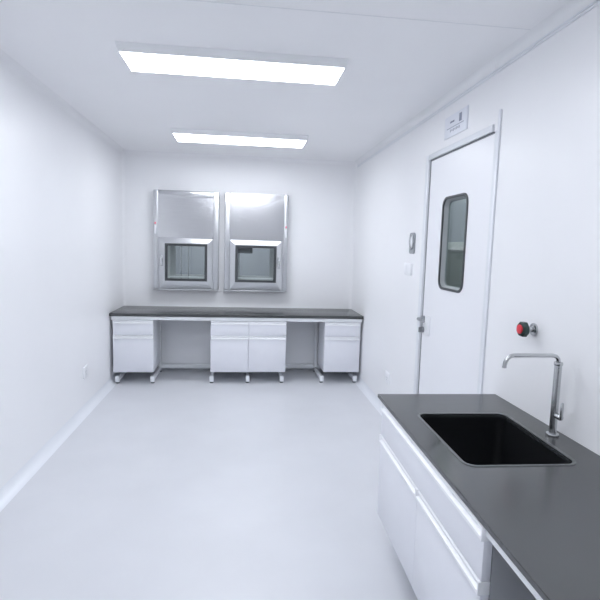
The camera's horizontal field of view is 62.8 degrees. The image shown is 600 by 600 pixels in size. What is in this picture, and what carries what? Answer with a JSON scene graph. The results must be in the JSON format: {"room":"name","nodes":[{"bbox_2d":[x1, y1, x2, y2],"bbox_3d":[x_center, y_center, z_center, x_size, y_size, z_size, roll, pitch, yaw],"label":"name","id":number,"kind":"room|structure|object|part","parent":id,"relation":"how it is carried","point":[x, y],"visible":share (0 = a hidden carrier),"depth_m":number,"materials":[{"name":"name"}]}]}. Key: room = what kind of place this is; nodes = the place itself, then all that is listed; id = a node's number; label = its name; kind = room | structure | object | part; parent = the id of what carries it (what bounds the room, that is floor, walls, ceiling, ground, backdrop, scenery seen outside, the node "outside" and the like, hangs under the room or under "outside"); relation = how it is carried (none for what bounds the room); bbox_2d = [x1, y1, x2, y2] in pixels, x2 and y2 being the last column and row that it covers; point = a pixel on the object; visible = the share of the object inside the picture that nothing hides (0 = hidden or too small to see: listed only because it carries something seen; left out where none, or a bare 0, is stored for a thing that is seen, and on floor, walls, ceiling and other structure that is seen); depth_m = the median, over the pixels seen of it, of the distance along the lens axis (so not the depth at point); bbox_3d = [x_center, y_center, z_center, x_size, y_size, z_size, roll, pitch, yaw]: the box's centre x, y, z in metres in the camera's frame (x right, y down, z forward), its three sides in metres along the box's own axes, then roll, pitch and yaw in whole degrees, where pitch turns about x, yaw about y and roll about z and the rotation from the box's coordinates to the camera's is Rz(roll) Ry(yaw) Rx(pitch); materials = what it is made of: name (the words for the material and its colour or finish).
{"room":"clean room","nodes":[
{"label":"clean room","id":0,"kind":"room"},
{"bbox_2d":[0,63,122,488],"bbox_3d":[-1.881,-0.052,2.471,0.100,2.821,8.024,1,6,-7],"label":"wall","id":1,"kind":"structure","parent":0,"point":[61,272],"depth_m":3.92,"materials":[{"name":"white paint"}]},
{"bbox_2d":[0,372,121,511],"bbox_3d":[-1.836,1.316,2.629,0.070,0.070,7.824,1,6,-7],"label":"baseboard","id":2,"kind":"structure","parent":1,"relation":"attached to","point":[17,482],"depth_m":3.93,"materials":[{"name":"white"}]},
{"bbox_2d":[0,49,124,152],"bbox_3d":[-1.766,-1.428,2.330,0.050,0.050,7.824,1,6,-7],"label":"trim","id":3,"kind":"structure","parent":1,"relation":"attached to","point":[6,60],"depth_m":3.86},
{"bbox_2d":[83,364,87,378],"bbox_3d":[-2.118,0.708,4.846,0.014,0.115,0.135,1,6,-7],"label":"wall socket","id":4,"kind":"object","parent":1,"relation":"attached to","point":[85,368],"visible":1,"depth_m":4.83,"materials":[{"name":"white plastic"}]},
{"bbox_2d":[0,371,417,599],"bbox_3d":[-0.372,1.425,2.812,3.224,0.100,8.024,1,6,-7],"label":"floor","id":5,"kind":"structure","parent":0,"point":[182,485],"depth_m":3.23,"materials":[{"name":"white plastic"}]},
{"bbox_2d":[111,316,361,383],"bbox_3d":[-0.766,0.581,6.248,2.988,0.814,0.652,1,6,-7],"label":"support","id":6,"kind":"object","parent":5,"relation":"on","point":[185,342],"visible":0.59,"depth_m":6.47,"materials":[{"name":"white metal"}]},
{"bbox_2d":[112,320,159,371],"bbox_3d":[-1.991,0.518,6.015,0.460,0.627,0.496,1,6,-7],"label":"base cabinet","id":7,"kind":"object","parent":6,"relation":"attached to","point":[136,343],"visible":0.86,"depth_m":5.78,"materials":[{"name":"white metal"}]},
{"bbox_3d":[-1.956,0.257,5.751,0.458,0.042,0.025,1,6,-7],"label":"handle","id":8,"kind":"part","parent":7,"relation":"part of","materials":[{"name":"white metal"}]},
{"bbox_3d":[-1.959,0.344,5.765,0.456,0.135,0.017,1,6,-7],"label":"drawer","id":9,"kind":"part","parent":7,"relation":"part of","materials":[{"name":"white metal"}]},
{"bbox_3d":[-1.968,0.654,5.798,0.456,0.401,0.017,1,6,-7],"label":"door","id":10,"kind":"part","parent":7,"relation":"part of","materials":[{"name":"white metal"}]},
{"bbox_3d":[-1.961,0.435,5.770,0.458,0.042,0.025,1,6,-7],"label":"handle","id":11,"kind":"part","parent":7,"relation":"part of","materials":[{"name":"white metal"}]},
{"bbox_2d":[210,321,248,371],"bbox_3d":[-0.875,0.537,6.147,0.452,0.627,0.496,1,6,-7],"label":"base cabinet","id":12,"kind":"object","parent":6,"relation":"attached to","point":[229,339],"visible":0.8,"depth_m":5.91,"materials":[{"name":"white metal"}]},
{"bbox_3d":[-0.852,0.673,5.931,0.448,0.401,0.017,1,6,-7],"label":"door","id":13,"kind":"part","parent":12,"relation":"part of","materials":[{"name":"white metal"}]},
{"bbox_3d":[-0.843,0.363,5.897,0.448,0.135,0.017,1,6,-7],"label":"drawer","id":14,"kind":"part","parent":12,"relation":"part of","materials":[{"name":"white metal"}]},
{"bbox_3d":[-0.840,0.275,5.883,0.450,0.042,0.025,1,6,-7],"label":"handle","id":15,"kind":"part","parent":12,"relation":"part of","materials":[{"name":"white metal"}]},
{"bbox_3d":[-0.845,0.453,5.903,0.450,0.042,0.025,1,6,-7],"label":"handle","id":16,"kind":"part","parent":12,"relation":"part of","materials":[{"name":"white metal"}]},
{"bbox_2d":[109,306,363,318],"bbox_3d":[-0.756,0.155,6.225,3.022,0.035,0.715,1,6,-7],"label":"countertop","id":17,"kind":"structure","parent":6,"relation":"on","point":[140,311],"depth_m":6.05,"materials":[{"name":"black stone"}]},
{"bbox_3d":[-0.719,0.231,5.897,2.988,0.041,0.026,1,6,-7],"label":"rail","id":18,"kind":"part","parent":6,"relation":"part of","materials":[{"name":"white metal"}]},
{"bbox_3d":[-0.800,0.497,6.548,2.988,0.714,0.014,1,6,-7],"label":"panel","id":19,"kind":"part","parent":6,"relation":"part of","materials":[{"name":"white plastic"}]},
{"bbox_2d":[248,321,286,371],"bbox_3d":[-0.425,0.544,6.201,0.454,0.627,0.496,1,6,-7],"label":"base cabinet","id":20,"kind":"object","parent":6,"relation":"attached to","point":[267,339],"visible":0.93,"depth_m":5.96,"materials":[{"name":"white metal"}]},
{"bbox_3d":[-0.401,0.680,5.984,0.450,0.401,0.017,1,6,-7],"label":"door","id":21,"kind":"part","parent":20,"relation":"part of","materials":[{"name":"white metal"}]},
{"bbox_3d":[-0.392,0.370,5.950,0.450,0.135,0.017,1,6,-7],"label":"drawer","id":22,"kind":"part","parent":20,"relation":"part of","materials":[{"name":"white metal"}]},
{"bbox_3d":[-0.394,0.460,5.956,0.452,0.042,0.025,1,6,-7],"label":"handle","id":23,"kind":"part","parent":20,"relation":"part of","materials":[{"name":"white metal"}]},
{"bbox_3d":[-0.389,0.282,5.937,0.452,0.042,0.025,1,6,-7],"label":"handle","id":24,"kind":"part","parent":20,"relation":"part of","materials":[{"name":"white metal"}]},
{"bbox_2d":[318,322,360,371],"bbox_3d":[0.494,0.559,6.310,0.446,0.627,0.496,1,6,-7],"label":"base cabinet","id":25,"kind":"object","parent":6,"relation":"attached to","point":[338,342],"visible":0.84,"depth_m":6.08,"materials":[{"name":"white metal"}]},
{"bbox_3d":[0.517,0.695,6.093,0.442,0.401,0.017,1,6,-7],"label":"door","id":26,"kind":"part","parent":25,"relation":"part of","materials":[{"name":"white metal"}]},
{"bbox_3d":[0.524,0.475,6.065,0.444,0.042,0.025,1,6,-7],"label":"handle","id":27,"kind":"part","parent":25,"relation":"part of","materials":[{"name":"white metal"}]},
{"bbox_3d":[0.526,0.385,6.059,0.442,0.135,0.017,1,6,-7],"label":"drawer","id":28,"kind":"part","parent":25,"relation":"part of","materials":[{"name":"white metal"}]},
{"bbox_3d":[0.529,0.297,6.046,0.444,0.042,0.025,1,6,-7],"label":"handle","id":29,"kind":"part","parent":25,"relation":"part of","materials":[{"name":"white metal"}]},
{"bbox_2d":[486,530,542,599],"bbox_3d":[0.908,1.122,1.624,0.694,0.832,2.560,1,6,-5],"label":"support","id":30,"kind":"object","parent":5,"relation":"on","point":[528,585],"visible":0.05,"depth_m":1.35,"materials":[{"name":"white metal"}]},
{"bbox_2d":[377,403,536,599],"bbox_3d":[0.827,0.968,2.199,0.660,0.649,1.230,1,6,-5],"label":"base cabinet","id":31,"kind":"object","parent":30,"relation":"attached to","point":[444,552],"visible":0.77,"depth_m":1.96,"materials":[{"name":"white metal"}]},
{"bbox_3d":[0.491,1.040,2.481,0.030,0.419,0.624,1,6,-5],"label":"door","id":32,"kind":"part","parent":31,"relation":"part of","materials":[{"name":"white metal"}]},
{"bbox_3d":[0.494,0.810,2.455,0.040,0.045,0.626,1,6,-5],"label":"handle","id":33,"kind":"part","parent":31,"relation":"part of","materials":[{"name":"white metal"}]},
{"bbox_3d":[0.529,0.753,2.147,0.030,0.137,1.228,1,6,-5],"label":"false drawer","id":34,"kind":"part","parent":31,"relation":"part of","materials":[{"name":"white metal"}]},
{"bbox_3d":[0.549,1.107,1.872,0.030,0.419,0.602,1,6,-5],"label":"door","id":35,"kind":"part","parent":31,"relation":"part of","materials":[{"name":"white metal"}]},
{"bbox_3d":[0.552,0.878,1.847,0.040,0.045,0.604,1,6,-5],"label":"handle","id":36,"kind":"part","parent":31,"relation":"part of","materials":[{"name":"white metal"}]},
{"bbox_3d":[0.903,1.051,1.603,0.619,0.618,0.018,1,6,-5],"label":"panel","id":37,"kind":"part","parent":31,"relation":"part of","materials":[{"name":"grey"}]},
{"bbox_2d":[378,394,599,599],"bbox_3d":[0.950,0.700,1.581,0.767,0.018,2.600,1,6,-5],"label":"countertop","id":38,"kind":"structure","parent":30,"relation":"on","point":[545,519],"depth_m":1.70,"materials":[{"name":"black stone"}]},
{"bbox_2d":[417,413,575,466],"bbox_3d":[0.847,0.810,2.251,0.491,0.393,0.628,1,6,-5],"label":"sink","id":39,"kind":"object","parent":38,"relation":"in","point":[474,441],"visible":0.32,"depth_m":2.52,"materials":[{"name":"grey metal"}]},
{"bbox_2d":[502,353,563,437],"bbox_3d":[1.050,0.433,2.213,0.296,0.384,0.084,1,6,-7],"label":"tap","id":40,"kind":"object","parent":38,"relation":"on","point":[554,416],"visible":1,"depth_m":2.22,"materials":[{"name":"silver metal"}]},
{"bbox_3d":[1.043,0.273,2.209,0.277,0.066,0.018,1,6,-7],"label":"spout","id":41,"kind":"part","parent":40,"relation":"part of","materials":[{"name":"silver metal"}]},
{"bbox_3d":[1.169,0.500,2.213,0.026,0.083,0.042,1,6,-7],"label":"lever","id":42,"kind":"part","parent":40,"relation":"part of","materials":[{"name":"silver metal"}]},
{"bbox_2d":[125,155,353,308],"bbox_3d":[-0.787,-0.464,6.566,3.024,2.821,0.100,1,6,-7],"label":"wall","id":43,"kind":"structure","parent":0,"point":[320,195],"depth_m":6.49,"materials":[{"name":"white paint"}]},
{"bbox_2d":[121,152,126,305],"bbox_3d":[-2.260,-0.481,6.321,0.040,2.821,0.040,1,6,-7],"label":"trim","id":44,"kind":"structure","parent":43,"relation":"attached to","point":[123,166],"depth_m":6.28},
{"bbox_2d":[153,189,219,290],"bbox_3d":[-1.489,-0.786,6.579,0.828,1.272,0.680,1,6,-7],"label":"hatch","id":45,"kind":"object","parent":43,"relation":"attached to","point":[180,218],"visible":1,"depth_m":6.28,"materials":[{"name":"silver metal"}]},
{"bbox_3d":[-1.464,-0.465,6.317,0.674,0.652,0.034,1,6,-7],"label":"door","id":46,"kind":"part","parent":45,"relation":"part of","materials":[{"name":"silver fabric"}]},
{"bbox_3d":[-1.453,-1.090,6.259,0.694,0.590,0.015,1,6,-7],"label":"panel","id":47,"kind":"part","parent":45,"relation":"part of","materials":[{"name":"silver metal"}]},
{"bbox_3d":[-1.534,-0.551,6.922,0.575,0.505,0.020,1,6,-7],"label":"door","id":48,"kind":"part","parent":45,"relation":"part of","materials":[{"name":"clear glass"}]},
{"bbox_2d":[155,368,321,370],"bbox_3d":[-0.817,0.912,6.631,3.024,0.070,0.070,1,6,-7],"label":"baseboard","id":49,"kind":"structure","parent":43,"relation":"attached to","point":[162,369],"depth_m":6.57,"materials":[{"name":"white"}]},
{"bbox_2d":[123,150,355,165],"bbox_3d":[-0.738,-1.833,6.343,3.024,0.050,0.050,1,6,-7],"label":"trim","id":50,"kind":"structure","parent":43,"relation":"attached to","point":[126,152],"depth_m":6.35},
{"bbox_2d":[224,192,288,291],"bbox_3d":[-0.603,-0.772,6.684,0.828,1.272,0.680,1,6,-7],"label":"hatch","id":51,"kind":"object","parent":43,"relation":"attached to","point":[259,221],"visible":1,"depth_m":6.38,"materials":[{"name":"silver metal"}]},
{"bbox_3d":[-0.579,-0.451,6.422,0.674,0.652,0.034,1,6,-7],"label":"door","id":52,"kind":"part","parent":51,"relation":"part of","materials":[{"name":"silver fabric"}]},
{"bbox_3d":[-0.648,-0.537,7.027,0.575,0.505,0.020,1,6,-7],"label":"door","id":53,"kind":"part","parent":51,"relation":"part of","materials":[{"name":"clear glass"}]},
{"bbox_3d":[-0.554,-1.075,6.367,0.694,0.590,0.013,1,6,-7],"label":"panel","id":54,"kind":"part","parent":51,"relation":"part of","materials":[{"name":"silver metal"}]},
{"bbox_2d":[348,163,357,308],"bbox_3d":[0.703,-0.432,6.673,0.040,2.821,0.040,1,6,-7],"label":"trim","id":55,"kind":"structure","parent":43,"relation":"attached to","point":[355,165],"depth_m":6.64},
{"bbox_2d":[0,0,568,160],"bbox_3d":[-0.287,-1.478,2.498,3.224,0.100,8.024,1,6,-7],"label":"ceiling","id":56,"kind":"structure","parent":0,"point":[395,69],"depth_m":2.98,"materials":[{"name":"white paint"}]},
{"bbox_2d":[115,41,348,84],"bbox_3d":[-0.404,-1.467,3.074,1.365,0.053,0.354,1,6,-7],"label":"ceiling lamp","id":57,"kind":"object","parent":56,"relation":"attached to","point":[140,57],"visible":1,"depth_m":2.98,"materials":[{"name":"white plastic"}]},
{"bbox_2d":[171,128,308,147],"bbox_3d":[-0.625,-1.703,5.184,1.386,0.053,0.416,1,6,-7],"label":"ceiling lamp","id":58,"kind":"object","parent":56,"relation":"attached to","point":[181,134],"visible":1,"depth_m":5.05,"materials":[{"name":"white plastic"}]},
{"bbox_2d":[189,0,530,29],"bbox_3d":[-0.271,-1.411,2.346,2.924,0.001,0.006,1,6,-7],"label":"joint","id":59,"kind":"object","parent":56,"relation":"attached to","point":[189,0],"visible":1,"depth_m":2.41,"materials":[{"name":"white"}]},
{"bbox_2d":[352,0,599,455],"bbox_3d":[1.221,-0.001,2.839,0.100,2.821,8.024,1,6,-7],"label":"wall","id":60,"kind":"structure","parent":0,"point":[545,265],"depth_m":2.62,"materials":[{"name":"white paint"}]},
{"bbox_2d":[346,372,381,415],"bbox_3d":[1.097,1.364,2.977,0.070,0.070,7.824,1,6,-7],"label":"baseboard","id":61,"kind":"structure","parent":60,"relation":"attached to","point":[371,396],"depth_m":5.65,"materials":[{"name":"white"}]},
{"bbox_2d":[385,371,389,384],"bbox_3d":[0.892,0.794,5.020,0.014,0.115,0.125,1,6,-7],"label":"wall socket","id":62,"kind":"object","parent":60,"relation":"attached to","point":[387,375],"visible":1,"depth_m":4.99,"materials":[{"name":"white plastic"}]},
{"bbox_2d":[403,263,412,274],"bbox_3d":[0.980,-0.279,4.426,0.014,0.103,0.234,1,6,-7],"label":"light switch","id":63,"kind":"object","parent":60,"relation":"attached to","point":[407,266],"visible":1,"depth_m":4.41,"materials":[{"name":"white plastic"}]},
{"bbox_2d":[409,233,415,253],"bbox_3d":[0.991,-0.502,4.350,0.024,0.186,0.136,1,6,-7],"label":"wall device","id":64,"kind":"object","parent":60,"relation":"attached to","point":[412,238],"visible":1,"depth_m":4.33,"materials":[{"name":"grey"}]},
{"bbox_2d":[444,105,468,139],"bbox_3d":[1.109,-1.255,3.494,0.009,0.155,0.376,1,6,-7],"label":"door sign","id":65,"kind":"object","parent":60,"relation":"attached to","point":[456,123],"visible":1,"depth_m":3.47,"materials":[{"name":"white"}]},
{"bbox_2d":[447,120,463,131],"bbox_3d":[1.104,-1.229,3.502,0.001,0.034,0.280,1,6,-7],"label":"print","id":66,"kind":"object","parent":65,"relation":"attached to","point":[458,125],"depth_m":3.47,"materials":[{"name":"grey"}]},
{"bbox_2d":[413,109,501,393],"bbox_3d":[1.098,0.069,3.583,0.166,2.515,1.162,1,6,-7],"label":"door","id":67,"kind":"structure","parent":60,"relation":"in","point":[452,333],"depth_m":3.46,"materials":[{"name":"white metal"}]},
{"bbox_3d":[1.001,0.161,3.998,0.073,0.052,0.175,1,6,-7],"label":"lever handle","id":68,"kind":"part","parent":67,"relation":"part of","materials":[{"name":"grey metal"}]},
{"bbox_3d":[1.033,0.209,3.987,0.010,0.155,0.097,1,6,-7],"label":"lock plate","id":69,"kind":"part","parent":67,"relation":"part of","materials":[{"name":"white plastic"}]},
{"bbox_2d":[355,0,599,166],"bbox_3d":[1.187,-1.380,2.681,0.050,0.050,7.824,1,6,-7],"label":"trim","id":70,"kind":"structure","parent":60,"relation":"attached to","point":[570,8],"depth_m":2.92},
{"bbox_2d":[516,322,537,336],"bbox_3d":[1.163,0.150,2.518,0.087,0.074,0.074,1,6,-7],"label":"valve","id":71,"kind":"object","parent":60,"relation":"attached to","point":[523,329],"visible":1,"depth_m":2.50,"materials":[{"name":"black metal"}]},
{"bbox_3d":[1.144,0.150,2.516,0.035,0.074,0.074,1,6,-7],"label":"knob","id":72,"kind":"part","parent":71,"relation":"part of","materials":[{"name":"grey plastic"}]},
{"bbox_3d":[1.181,0.150,2.520,0.050,0.064,0.064,1,6,-7],"label":"stem","id":73,"kind":"part","parent":71,"relation":"part of","materials":[{"name":"silver metal"}]},
{"label":"outside","id":74,"kind":"structure","parent":0,"visible":0},
{"bbox_2d":[448,199,465,241],"bbox_3d":[2.252,-0.276,5.652,0.100,2.821,7.700,1,6,-7],"label":"wall","id":75,"kind":"structure","parent":74,"point":[458,208],"depth_m":6.56,"materials":[{"name":"grey paint"}]},
{"bbox_2d":[446,250,462,286],"bbox_3d":[2.176,0.280,5.705,0.020,1.700,7.700,1,6,-7],"label":"dado","id":76,"kind":"object","parent":75,"relation":"attached to","point":[454,257],"depth_m":6.58,"materials":[{"name":"grey paint"}]},
{"bbox_2d":[448,242,463,249],"bbox_3d":[2.189,-0.615,5.607,0.045,0.100,7.700,1,6,-7],"label":"rail","id":77,"kind":"object","parent":75,"relation":"attached to","point":[451,245],"depth_m":6.51,"materials":[{"name":"white"}]},
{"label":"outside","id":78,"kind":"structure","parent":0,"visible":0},
{"bbox_2d":[176,246,269,275],"bbox_3d":[-1.300,-0.722,8.807,3.724,2.821,0.100,1,6,-7],"label":"wall","id":79,"kind":"structure","parent":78,"point":[256,263],"depth_m":8.74,"materials":[{"name":"grey paint"}]}
]}

